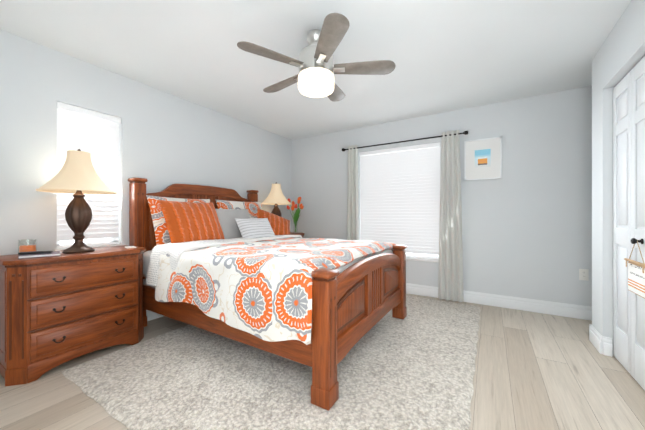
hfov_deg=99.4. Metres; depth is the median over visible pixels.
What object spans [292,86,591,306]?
wall
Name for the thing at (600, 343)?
baseboard
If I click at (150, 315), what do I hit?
baseboard
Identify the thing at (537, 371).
floor
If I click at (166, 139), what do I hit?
wall
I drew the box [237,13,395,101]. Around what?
ceiling fan
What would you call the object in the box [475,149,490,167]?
print
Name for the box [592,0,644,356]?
wall
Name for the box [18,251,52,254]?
remote
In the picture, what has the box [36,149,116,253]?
lamp
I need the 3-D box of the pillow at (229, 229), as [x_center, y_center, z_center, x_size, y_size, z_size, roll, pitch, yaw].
[-0.994,0.122,3.117,0.146,0.420,0.520,-25,-13,29]
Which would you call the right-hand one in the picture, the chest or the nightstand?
the nightstand
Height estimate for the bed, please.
1.430 m
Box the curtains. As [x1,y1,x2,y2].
[342,130,467,301]
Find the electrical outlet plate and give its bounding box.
[579,269,588,280]
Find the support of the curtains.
attached to the wall at (527, 225)
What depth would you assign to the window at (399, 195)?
3.83 m
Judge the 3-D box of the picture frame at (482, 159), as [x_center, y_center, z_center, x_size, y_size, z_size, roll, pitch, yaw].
[1.925,-0.670,3.286,0.385,0.485,0.027,0,0,31]
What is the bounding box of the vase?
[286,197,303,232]
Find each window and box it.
[54,101,124,250]
[359,142,439,262]
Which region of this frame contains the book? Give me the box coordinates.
[18,251,60,258]
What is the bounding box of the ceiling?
[0,0,630,139]
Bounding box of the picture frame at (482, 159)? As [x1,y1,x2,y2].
[464,136,501,180]
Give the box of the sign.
[624,241,644,298]
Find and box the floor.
[0,293,644,429]
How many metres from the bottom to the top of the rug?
0.025 m
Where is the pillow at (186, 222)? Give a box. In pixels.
[158,200,224,242]
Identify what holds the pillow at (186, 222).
on the bed
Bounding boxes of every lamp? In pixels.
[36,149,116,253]
[261,182,290,216]
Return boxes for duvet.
[155,237,395,344]
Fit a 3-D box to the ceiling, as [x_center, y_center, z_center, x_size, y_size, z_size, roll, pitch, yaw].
[0.320,-1.373,1.864,4.850,0.100,4.430,0,0,31]
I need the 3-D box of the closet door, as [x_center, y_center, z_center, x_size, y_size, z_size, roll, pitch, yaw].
[2.042,0.051,1.820,0.084,2.028,0.618,0,0,31]
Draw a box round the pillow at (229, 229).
[215,209,249,238]
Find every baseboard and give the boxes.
[146,310,162,320]
[406,283,591,320]
[589,324,611,345]
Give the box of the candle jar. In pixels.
[18,239,36,254]
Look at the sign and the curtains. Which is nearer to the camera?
the sign
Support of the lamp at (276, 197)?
on the nightstand
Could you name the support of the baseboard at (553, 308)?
attached to the wall at (527, 225)
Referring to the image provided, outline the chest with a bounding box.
[0,245,144,385]
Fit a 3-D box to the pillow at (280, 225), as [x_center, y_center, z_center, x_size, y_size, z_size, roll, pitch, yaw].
[-0.614,0.138,3.471,0.500,0.360,0.136,23,-46,-35]
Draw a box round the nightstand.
[290,232,303,237]
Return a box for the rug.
[61,295,480,429]
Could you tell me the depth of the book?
1.84 m
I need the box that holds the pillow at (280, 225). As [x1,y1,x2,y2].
[257,208,289,234]
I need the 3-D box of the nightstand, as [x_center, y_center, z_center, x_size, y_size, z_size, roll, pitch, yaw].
[-0.613,0.683,4.220,0.464,0.790,0.716,0,0,31]
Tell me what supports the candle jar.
on the chest
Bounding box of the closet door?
[613,56,644,389]
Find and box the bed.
[128,177,406,410]
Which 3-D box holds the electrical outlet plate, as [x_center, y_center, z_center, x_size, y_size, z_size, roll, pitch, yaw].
[2.700,0.617,2.824,0.072,0.116,0.008,0,0,31]
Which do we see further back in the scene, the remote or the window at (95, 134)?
the window at (95, 134)
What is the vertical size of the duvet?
0.494 m
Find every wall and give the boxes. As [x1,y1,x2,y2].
[0,29,291,255]
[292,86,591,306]
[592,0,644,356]

